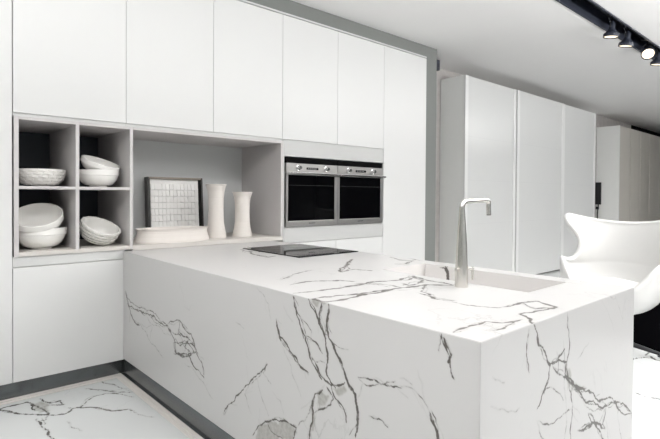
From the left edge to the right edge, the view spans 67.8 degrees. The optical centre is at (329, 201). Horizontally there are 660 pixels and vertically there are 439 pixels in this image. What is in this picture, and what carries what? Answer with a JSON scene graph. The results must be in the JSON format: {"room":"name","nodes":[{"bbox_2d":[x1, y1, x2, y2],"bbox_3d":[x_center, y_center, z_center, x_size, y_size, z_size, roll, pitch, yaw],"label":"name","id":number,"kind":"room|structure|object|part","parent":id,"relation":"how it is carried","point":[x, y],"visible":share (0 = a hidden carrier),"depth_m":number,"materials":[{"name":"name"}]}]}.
{"room":"kitchen","nodes":[
{"label":"kitchen","id":0,"kind":"room"},
{"bbox_2d":[0,269,659,438],"bbox_3d":[5.346,1.381,4.530,20.000,0.100,9.600,0,1,-42],"label":"floor","id":1,"kind":"structure","parent":0,"point":[108,409],"depth_m":3.03,"materials":[{"name":"stone"}]},
{"bbox_2d":[0,0,11,400],"bbox_3d":[-2.645,-0.239,3.117,0.966,3.072,0.661,0,1,-42],"label":"tall cabinet","id":2,"kind":"object","parent":1,"relation":"on","point":[5,5],"visible":1,"depth_m":3.17,"materials":[{"name":"white paint"}]},
{"bbox_2d":[12,250,124,397],"bbox_3d":[-2.016,0.827,3.686,0.723,0.934,0.640,0,1,-42],"label":"base cabinet","id":3,"kind":"object","parent":1,"relation":"on","point":[67,309],"visible":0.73,"depth_m":3.42,"materials":[{"name":"white paint"}]},
{"bbox_3d":[-1.814,0.398,3.457,0.719,0.066,0.018,0,1,-42],"label":"grip rail","id":4,"kind":"part","parent":3,"relation":"part of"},
{"bbox_2d":[12,116,132,256],"bbox_3d":[-2.036,-0.103,3.748,0.766,0.923,0.785,0,1,-42],"label":"shelf","id":5,"kind":"object","parent":3,"relation":"on","point":[39,143],"visible":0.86,"depth_m":3.75,"materials":[{"name":"laminate"}]},
{"bbox_3d":[-2.306,-0.102,3.496,0.028,0.923,0.770,0,1,-42],"label":"panel","id":6,"kind":"part","parent":5,"relation":"part of","materials":[{"name":"grey laminate"}]},
{"bbox_2d":[19,168,65,185],"bbox_3d":[-2.053,-0.166,3.486,0.322,0.120,0.322,0,1,-42],"label":"bowl","id":7,"kind":"object","parent":5,"relation":"on","point":[27,176],"visible":0.9,"depth_m":3.37,"materials":[{"name":"white ceramic"}]},
{"bbox_2d":[19,226,66,248],"bbox_3d":[-2.053,0.259,3.488,0.322,0.150,0.322,0,1,-42],"label":"serving bowl","id":8,"kind":"object","parent":5,"relation":"on","point":[47,239],"visible":0.88,"depth_m":3.38,"materials":[{"name":"white ceramic"}]},
{"bbox_2d":[19,203,63,232],"bbox_3d":[-2.050,0.129,3.444,0.321,0.234,0.300,0,1,-20],"label":"serving bowl","id":9,"kind":"object","parent":8,"relation":"on","point":[35,217],"visible":0.69,"depth_m":3.53,"materials":[{"name":"white ceramic"}]},
{"bbox_3d":[-2.170,-0.098,3.621,0.341,0.020,0.766,0,1,-42],"label":"shelf","id":10,"kind":"part","parent":5,"relation":"part of","materials":[{"name":"white wood"}]},
{"bbox_3d":[-2.292,-0.109,4.035,0.766,0.923,0.014,0,1,-42],"label":"panel","id":11,"kind":"part","parent":5,"relation":"part of","materials":[{"name":"wood"}]},
{"bbox_3d":[-2.026,-0.555,3.738,0.715,0.020,0.770,0,1,-42],"label":"panel","id":12,"kind":"part","parent":5,"relation":"part of","materials":[{"name":"white wood"}]},
{"bbox_3d":[-2.032,0.345,3.750,0.715,0.027,0.770,0,1,-42],"label":"panel","id":13,"kind":"part","parent":5,"relation":"part of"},
{"bbox_2d":[79,169,118,186],"bbox_3d":[-1.760,-0.171,3.728,0.294,0.128,0.294,0,1,-42],"label":"serving bowl","id":14,"kind":"object","parent":5,"relation":"on","point":[90,177],"visible":0.9,"depth_m":3.62,"materials":[{"name":"white ceramic"}]},
{"bbox_2d":[80,155,119,170],"bbox_3d":[-1.742,-0.271,3.727,0.272,0.165,0.281,0,1,3],"label":"serving bowl","id":15,"kind":"object","parent":14,"relation":"on","point":[88,162],"visible":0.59,"depth_m":3.66,"materials":[{"name":"white ceramic"}]},
{"bbox_2d":[79,216,120,244],"bbox_3d":[-1.738,0.223,3.720,0.286,0.217,0.287,0,1,-22],"label":"bowl","id":16,"kind":"object","parent":5,"relation":"on","point":[95,230],"visible":1,"depth_m":3.69,"materials":[{"name":"white ceramic"}]},
{"bbox_3d":[-1.894,-0.100,3.867,0.349,0.020,0.766,0,1,-42],"label":"shelf","id":17,"kind":"part","parent":5,"relation":"part of","materials":[{"name":"grey laminate"}]},
{"bbox_3d":[-1.753,-0.105,3.990,0.022,0.923,0.770,0,1,-42],"label":"panel","id":18,"kind":"part","parent":5,"relation":"part of","materials":[{"name":"grey laminate"}]},
{"bbox_2d":[125,241,262,250],"bbox_3d":[-1.215,0.837,4.421,1.447,0.905,0.610,0,1,-42],"label":"cabinet filler","id":19,"kind":"object","parent":1,"relation":"on","point":[261,241],"visible":0.02,"depth_m":4.13,"materials":[{"name":"white paint"}]},
{"bbox_2d":[130,127,282,249],"bbox_3d":[-1.201,-0.102,4.440,1.398,0.932,0.705,0,1,-42],"label":"display niche","id":20,"kind":"object","parent":19,"relation":"on","point":[255,166],"visible":0.65,"depth_m":4.71,"materials":[{"name":"white wood"}]},
{"bbox_2d":[134,226,208,243],"bbox_3d":[-1.312,0.276,4.110,0.640,0.110,0.332,0,1,-42],"label":"oval dish","id":21,"kind":"object","parent":20,"relation":"on","point":[174,234],"visible":1,"depth_m":3.96,"materials":[{"name":"ceramic"}]},
{"bbox_2d":[144,177,203,227],"bbox_3d":[-1.434,0.053,4.546,0.534,0.548,0.105,0,1,-42],"label":"picture frame","id":22,"kind":"object","parent":20,"relation":"on","point":[169,201],"visible":0.84,"depth_m":4.53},
{"bbox_3d":[-1.431,-0.107,4.697,1.398,0.932,0.014,0,1,-42],"label":"panel","id":23,"kind":"part","parent":20,"relation":"part of","materials":[{"name":"grey laminate"}]},
{"bbox_3d":[-1.199,0.345,4.440,1.398,0.036,0.690,0,1,-42],"label":"panel","id":24,"kind":"part","parent":20,"relation":"part of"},
{"bbox_3d":[-1.193,-0.558,4.428,1.398,0.020,0.690,0,1,-42],"label":"panel","id":25,"kind":"part","parent":20,"relation":"part of","materials":[{"name":"white laminate"}]},
{"bbox_2d":[205,184,226,237],"bbox_3d":[-1.040,0.086,4.476,0.190,0.484,0.190,0,1,-42],"label":"vase","id":26,"kind":"object","parent":20,"relation":"on","point":[216,228],"visible":0.99,"depth_m":4.41,"materials":[{"name":"ceramic"}]},
{"bbox_2d":[232,192,251,236],"bbox_3d":[-0.824,0.119,4.615,0.190,0.416,0.190,0,1,-42],"label":"vase","id":27,"kind":"object","parent":20,"relation":"on","point":[242,228],"visible":1,"depth_m":4.55,"materials":[{"name":"ceramic"}]},
{"bbox_3d":[-0.683,-0.113,4.891,0.025,0.874,0.690,0,1,-42],"label":"panel","id":28,"kind":"part","parent":20,"relation":"part of","materials":[{"name":"grey laminate"}]},
{"bbox_2d":[293,240,335,247],"bbox_3d":[-0.408,0.842,5.121,0.685,0.888,0.640,0,1,-42],"label":"base cabinet","id":29,"kind":"object","parent":1,"relation":"on","point":[324,243],"visible":0.11,"depth_m":4.99,"materials":[{"name":"white paint"}]},
{"bbox_2d":[276,140,383,242],"bbox_3d":[-0.132,-0.100,5.350,1.404,0.983,0.640,0,1,-42],"label":"housing","id":30,"kind":"object","parent":29,"relation":"on","point":[299,149],"visible":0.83,"depth_m":5.04,"materials":[{"name":"white laminate"}]},
{"bbox_3d":[-0.652,-0.097,4.886,0.012,0.983,0.640,0,1,-42],"label":"panel","id":31,"kind":"part","parent":30,"relation":"part of","materials":[{"name":"grey laminate"}]},
{"bbox_2d":[284,157,340,226],"bbox_3d":[-0.340,-0.094,5.058,0.660,0.668,0.618,0,1,-42],"label":"oven","id":32,"kind":"object","parent":30,"relation":"in","point":[310,185],"visible":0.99,"depth_m":4.84,"materials":[{"name":"black glass"}]},
{"bbox_3d":[-0.181,-0.322,4.879,0.660,0.091,0.046,0,1,-42],"label":"control panel","id":33,"kind":"part","parent":32,"relation":"part of","materials":[{"name":"metal"}]},
{"bbox_3d":[-0.189,-0.035,4.870,0.594,0.440,0.041,0,1,-42],"label":"glass","id":34,"kind":"part","parent":32,"relation":"part of","materials":[{"name":"black glass"}]},
{"bbox_3d":[-0.150,-0.271,4.844,0.660,0.018,0.050,0,1,-42],"label":"handle","id":35,"kind":"part","parent":32,"relation":"part of","materials":[{"name":"silver metal"}]},
{"bbox_3d":[-0.336,-0.104,5.584,1.384,0.983,0.020,0,1,-42],"label":"panel","id":36,"kind":"part","parent":30,"relation":"part of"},
{"bbox_2d":[337,160,385,224],"bbox_3d":[0.168,-0.097,5.512,0.688,0.668,0.618,0,1,-42],"label":"oven","id":37,"kind":"object","parent":30,"relation":"in","point":[360,184],"visible":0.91,"depth_m":5.30,"materials":[{"name":"black glass"}]},
{"bbox_3d":[0.319,-0.037,5.324,0.622,0.440,0.041,0,1,-42],"label":"glass","id":38,"kind":"part","parent":37,"relation":"part of","materials":[{"name":"black glass"}]},
{"bbox_3d":[0.327,-0.325,5.333,0.688,0.091,0.046,0,1,-42],"label":"control panel","id":39,"kind":"part","parent":37,"relation":"part of","materials":[{"name":"metal"}]},
{"bbox_3d":[0.358,-0.274,5.298,0.688,0.018,0.050,0,1,-42],"label":"handle","id":40,"kind":"part","parent":37,"relation":"part of","materials":[{"name":"silver metal"}]},
{"bbox_2d":[336,236,382,254],"bbox_3d":[0.117,0.839,5.590,0.723,0.888,0.640,0,1,-42],"label":"base cabinet","id":41,"kind":"object","parent":1,"relation":"on","point":[374,245],"visible":0.19,"depth_m":5.38,"materials":[{"name":"white paint"}]},
{"bbox_2d":[122,241,633,438],"bbox_3d":[-0.054,0.853,3.009,1.364,0.925,2.984,0,1,-42],"label":"kitchen island","id":42,"kind":"object","parent":1,"relation":"on","point":[233,341],"visible":0.95,"depth_m":2.10,"materials":[{"name":"stone"}]},
{"bbox_3d":[-0.545,0.795,2.567,0.020,0.804,2.981,0,1,-42],"label":"panel","id":43,"kind":"part","parent":42,"relation":"part of","materials":[{"name":"stone"}]},
{"bbox_2d":[124,241,632,341],"bbox_3d":[-0.045,0.401,3.006,1.352,0.020,2.981,0,1,-42],"label":"island countertop","id":44,"kind":"structure","parent":42,"relation":"on","point":[357,281],"depth_m":2.27,"materials":[{"name":"stone"}]},
{"bbox_2d":[243,244,357,257],"bbox_3d":[-0.237,0.375,3.797,0.570,0.006,0.720,0,1,-42],"label":"induction hob","id":45,"kind":"object","parent":44,"relation":"in","point":[292,250],"visible":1,"depth_m":3.74,"materials":[{"name":"black glass"}]},
{"bbox_2d":[454,198,490,287],"bbox_3d":[0.701,0.193,2.388,0.294,0.421,0.067,0,1,-42],"label":"kitchen faucet","id":46,"kind":"object","parent":44,"relation":"on","point":[461,269],"visible":1,"depth_m":2.31,"materials":[{"name":"silver metal"}]},
{"bbox_3d":[0.633,0.342,2.322,0.109,0.065,0.029,0,1,-26],"label":"lever","id":47,"kind":"part","parent":46,"relation":"part of","materials":[{"name":"silver metal"}]},
{"bbox_3d":[0.709,0.066,2.396,0.270,0.166,0.042,0,1,-42],"label":"spout","id":48,"kind":"part","parent":46,"relation":"part of","materials":[{"name":"silver metal"}]},
{"bbox_2d":[382,263,565,292],"bbox_3d":[0.745,0.517,2.659,0.438,0.234,0.908,0,1,-42],"label":"sink basin","id":49,"kind":"object","parent":44,"relation":"in","point":[483,278],"depth_m":2.76,"materials":[{"name":"stone"}]},
{"bbox_3d":[0.938,0.874,1.907,1.352,0.924,0.020,0,1,-42],"label":"panel","id":50,"kind":"part","parent":42,"relation":"part of","materials":[{"name":"stone"}]},
{"bbox_2d":[383,44,426,259],"bbox_3d":[0.677,-0.256,6.082,0.777,3.072,0.661,0,1,-42],"label":"tall cabinet","id":51,"kind":"object","parent":1,"relation":"on","point":[404,152],"visible":0.53,"depth_m":5.82,"materials":[{"name":"white paint"}]},
{"bbox_3d":[0.687,-1.784,6.062,0.776,0.015,0.661,0,1,-42],"label":"panel","id":52,"kind":"part","parent":51,"relation":"part of","materials":[{"name":"white laminate"}]},
{"bbox_2d":[439,75,595,273],"bbox_3d":[3.520,-0.262,8.617,4.730,3.055,0.435,0,1,-42],"label":"wardrobe","id":53,"kind":"object","parent":1,"relation":"on","point":[532,156],"visible":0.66,"depth_m":7.80,"materials":[{"name":"white wood"}]},
{"bbox_3d":[1.748,-0.253,7.066,0.020,3.055,0.390,0,1,-42],"label":"panel","id":54,"kind":"part","parent":53,"relation":"part of","materials":[{"name":"white wood"}]},
{"bbox_3d":[2.417,-0.266,7.383,1.300,3.021,0.017,0,1,-42],"label":"sliding door","id":55,"kind":"part","parent":53,"relation":"part of","materials":[{"name":"white laminate"}]},
{"bbox_3d":[3.624,-0.272,8.440,1.590,3.021,0.017,0,1,-42],"label":"sliding door","id":56,"kind":"part","parent":53,"relation":"part of","materials":[{"name":"white laminate"}]},
{"bbox_3d":[4.834,-0.278,9.540,1.400,3.021,0.017,0,1,-42],"label":"sliding door","id":57,"kind":"part","parent":53,"relation":"part of","materials":[{"name":"white laminate"}]},
{"bbox_2d":[596,125,659,221],"bbox_3d":[7.938,-0.222,12.542,4.650,2.930,0.465,0,1,-42],"label":"storage unit","id":58,"kind":"object","parent":1,"relation":"on","point":[627,159],"visible":0.59,"depth_m":11.21,"materials":[{"name":"beige wood"}]},
{"bbox_2d":[595,182,600,218],"bbox_3d":[6.070,0.025,11.114,0.042,0.910,0.115,0,1,-42],"label":"wall screen","id":59,"kind":"object","parent":58,"relation":"attached to","point":[597,184],"visible":0.93,"depth_m":11.10,"materials":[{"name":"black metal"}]},
{"bbox_3d":[6.071,-0.180,11.110,0.040,0.500,0.115,0,1,-42],"label":"panel","id":60,"kind":"part","parent":59,"relation":"part of","materials":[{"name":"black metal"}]},
{"bbox_3d":[6.223,-0.213,11.011,0.050,2.930,0.465,0,1,-42],"label":"panel","id":61,"kind":"part","parent":58,"relation":"part of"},
{"bbox_3d":[6.644,-0.234,11.094,0.670,2.875,0.026,0,1,-42],"label":"door","id":62,"kind":"part","parent":58,"relation":"part of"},
{"bbox_3d":[7.173,-0.236,11.567,0.670,2.875,0.026,0,1,-42],"label":"door","id":63,"kind":"part","parent":58,"relation":"part of","materials":[{"name":"beige wood"}]},
{"bbox_3d":[7.699,-0.239,12.037,0.660,2.875,0.026,0,1,-42],"label":"door","id":64,"kind":"part","parent":58,"relation":"part of","materials":[{"name":"beige wood"}]},
{"bbox_3d":[8.251,-0.242,12.529,0.740,2.875,0.026,0,1,-42],"label":"door","id":65,"kind":"part","parent":58,"relation":"part of","materials":[{"name":"beige wood"}]},
{"bbox_3d":[8.841,-0.245,13.056,0.760,2.875,0.026,0,1,-42],"label":"door","id":66,"kind":"part","parent":58,"relation":"part of","materials":[{"name":"beige wood"}]},
{"bbox_2d":[633,303,659,351],"bbox_3d":[5.543,1.320,4.973,4.915,0.012,6.400,0,1,-42],"label":"rug","id":67,"kind":"object","parent":1,"relation":"on","point":[646,329],"visible":0.16,"depth_m":4.98,"materials":[{"name":"black fabric"}]},
{"bbox_2d":[559,213,659,356],"bbox_3d":[2.554,0.711,4.405,0.980,1.182,0.898,1,1,43],"label":"egg chair","id":68,"kind":"object","parent":67,"relation":"on","point":[624,253],"visible":0.66,"depth_m":4.65,"materials":[{"name":"white plastic"}]},
{"bbox_2d":[575,277,658,304],"bbox_3d":[2.502,0.789,4.350,0.720,0.247,0.680,1,1,43],"label":"seat cushion","id":69,"kind":"object","parent":68,"relation":"on","point":[645,293],"depth_m":3.97,"materials":[{"name":"white leather"}]},
{"bbox_2d":[247,0,436,261],"bbox_3d":[-1.975,-0.315,3.848,8.180,3.215,0.820,0,1,-42],"label":"wall","id":70,"kind":"structure","parent":0,"point":[287,6],"depth_m":6.12,"materials":[{"name":"grey paint"}]},
{"bbox_2d":[0,374,118,404],"bbox_3d":[-2.187,1.296,3.095,1.650,0.009,0.064,0,1,-42],"label":"trim","id":71,"kind":"structure","parent":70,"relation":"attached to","point":[58,389],"depth_m":3.37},
{"bbox_2d":[12,0,125,125],"bbox_3d":[-2.008,-1.172,3.668,0.720,1.212,0.661,0,1,-42],"label":"upper cabinet","id":72,"kind":"object","parent":70,"relation":"attached to","point":[69,56],"visible":0.93,"depth_m":3.41,"materials":[{"name":"white paint"}]},
{"bbox_3d":[-1.813,-0.577,3.453,0.720,0.030,0.038,0,1,-42],"label":"rail","id":73,"kind":"part","parent":72,"relation":"part of","materials":[{"name":"white laminate"}]},
{"bbox_2d":[115,373,203,438],"bbox_3d":[-0.600,1.313,2.559,0.051,0.009,2.979,0,1,-42],"label":"trim","id":74,"kind":"structure","parent":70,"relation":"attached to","point":[155,405],"depth_m":3.08,"materials":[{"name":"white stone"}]},
{"bbox_2d":[125,0,213,134],"bbox_3d":[-1.470,-1.175,4.148,0.720,1.212,0.661,0,1,-42],"label":"upper cabinet","id":75,"kind":"object","parent":70,"relation":"attached to","point":[169,43],"visible":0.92,"depth_m":3.89,"materials":[{"name":"white paint"}]},
{"bbox_3d":[-1.276,-0.580,3.933,0.720,0.030,0.038,0,1,-42],"label":"rail","id":76,"kind":"part","parent":75,"relation":"part of","materials":[{"name":"white laminate"}]},
{"bbox_2d":[213,0,282,140],"bbox_3d":[-0.933,-1.177,4.628,0.719,1.212,0.661,0,1,-42],"label":"upper cabinet","id":77,"kind":"object","parent":70,"relation":"attached to","point":[247,35],"visible":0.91,"depth_m":4.36,"materials":[{"name":"white paint"}]},
{"bbox_3d":[-0.738,-0.582,4.412,0.719,0.030,0.038,0,1,-42],"label":"rail","id":78,"kind":"part","parent":77,"relation":"part of","materials":[{"name":"white laminate"}]},
{"bbox_3d":[-0.929,-1.775,4.620,0.719,0.016,0.661,0,1,-42],"label":"panel","id":79,"kind":"part","parent":77,"relation":"part of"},
{"bbox_2d":[282,12,337,144],"bbox_3d":[-0.401,-1.180,5.102,0.704,1.212,0.661,0,1,-42],"label":"upper cabinet","id":80,"kind":"object","parent":70,"relation":"attached to","point":[310,48],"visible":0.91,"depth_m":4.84,"materials":[{"name":"white paint"}]},
{"bbox_3d":[-0.206,-0.585,4.887,0.704,0.030,0.038,0,1,-42],"label":"rail","id":81,"kind":"part","parent":80,"relation":"part of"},
{"bbox_3d":[-0.398,-1.778,5.094,0.704,0.016,0.661,0,1,-42],"label":"panel","id":82,"kind":"part","parent":80,"relation":"part of","materials":[{"name":"white laminate"}]},
{"bbox_2d":[337,29,384,148],"bbox_3d":[0.128,-1.183,5.574,0.712,1.212,0.661,0,1,-42],"label":"upper cabinet","id":83,"kind":"object","parent":70,"relation":"attached to","point":[360,112],"visible":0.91,"depth_m":5.31,"materials":[{"name":"white paint"}]},
{"bbox_3d":[0.131,-1.781,5.566,0.712,0.016,0.661,0,1,-42],"label":"panel","id":84,"kind":"part","parent":83,"relation":"part of","materials":[{"name":"white laminate"}]},
{"bbox_2d":[437,60,439,70],"bbox_3d":[1.264,-1.867,6.690,0.430,0.136,0.250,0,1,-42],"label":"trim","id":85,"kind":"structure","parent":70,"relation":"attached to","point":[438,61],"depth_m":6.72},
{"bbox_2d":[291,0,659,132],"bbox_3d":[5.368,-2.009,4.486,20.000,0.250,9.600,0,1,-42],"label":"ceiling","id":86,"kind":"structure","parent":0,"point":[546,49],"depth_m":5.96,"materials":[{"name":"paint"}]},
{"bbox_2d":[556,0,659,59],"bbox_3d":[3.823,-2.002,5.992,19.500,0.202,0.223,0,1,-42],"label":"track","id":87,"kind":"object","parent":86,"relation":"attached to","point":[590,10],"visible":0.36,"depth_m":5.29,"materials":[{"name":"black metal"}]},
{"bbox_2d":[603,14,618,38],"bbox_3d":[3.035,-1.899,5.299,0.155,0.270,0.155,0,1,3],"label":"spotlight","id":88,"kind":"object","parent":87,"relation":"attached to","point":[611,33],"visible":0.94,"depth_m":5.26,"materials":[{"name":"black metal"}]},
{"bbox_2d":[618,24,633,47],"bbox_3d":[3.389,-1.899,5.623,0.156,0.275,0.156,0,1,-6],"label":"spotlight","id":89,"kind":"object","parent":87,"relation":"hanging from","point":[626,42],"visible":0.9,"depth_m":5.58,"materials":[{"name":"black metal"}]},
{"bbox_2d":[640,37,655,59],"bbox_3d":[3.933,-1.895,6.064,0.172,0.288,0.195,1,1,23],"label":"spotlight","id":90,"kind":"object","parent":87,"relation":"attached to","point":[647,53],"visible":0.93,"depth_m":6.04,"materials":[{"name":"black metal"}]},
{"bbox_2d":[650,46,659,65],"bbox_3d":[4.264,-1.904,6.400,0.155,0.273,0.156,0,1,-6],"label":"spotlight","id":91,"kind":"object","parent":87,"relation":"attached to","point":[656,62],"visible":0.91,"depth_m":6.37,"materials":[{"name":"black metal"}]},
{"bbox_2d":[435,69,630,261],"bbox_3d":[4.283,-0.352,9.789,9.070,3.215,0.290,0,1,-42],"label":"wall","id":92,"kind":"structure","parent":0,"point":[601,121],"depth_m":7.19,"materials":[{"name":"paint"}]},
{"bbox_2d":[631,125,659,136],"bbox_3d":[11.754,-0.309,10.219,2.650,3.215,9.600,0,1,-42],"label":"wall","id":93,"kind":"structure","parent":0,"point":[632,126],"depth_m":13.46,"materials":[{"name":"black"}]}
]}

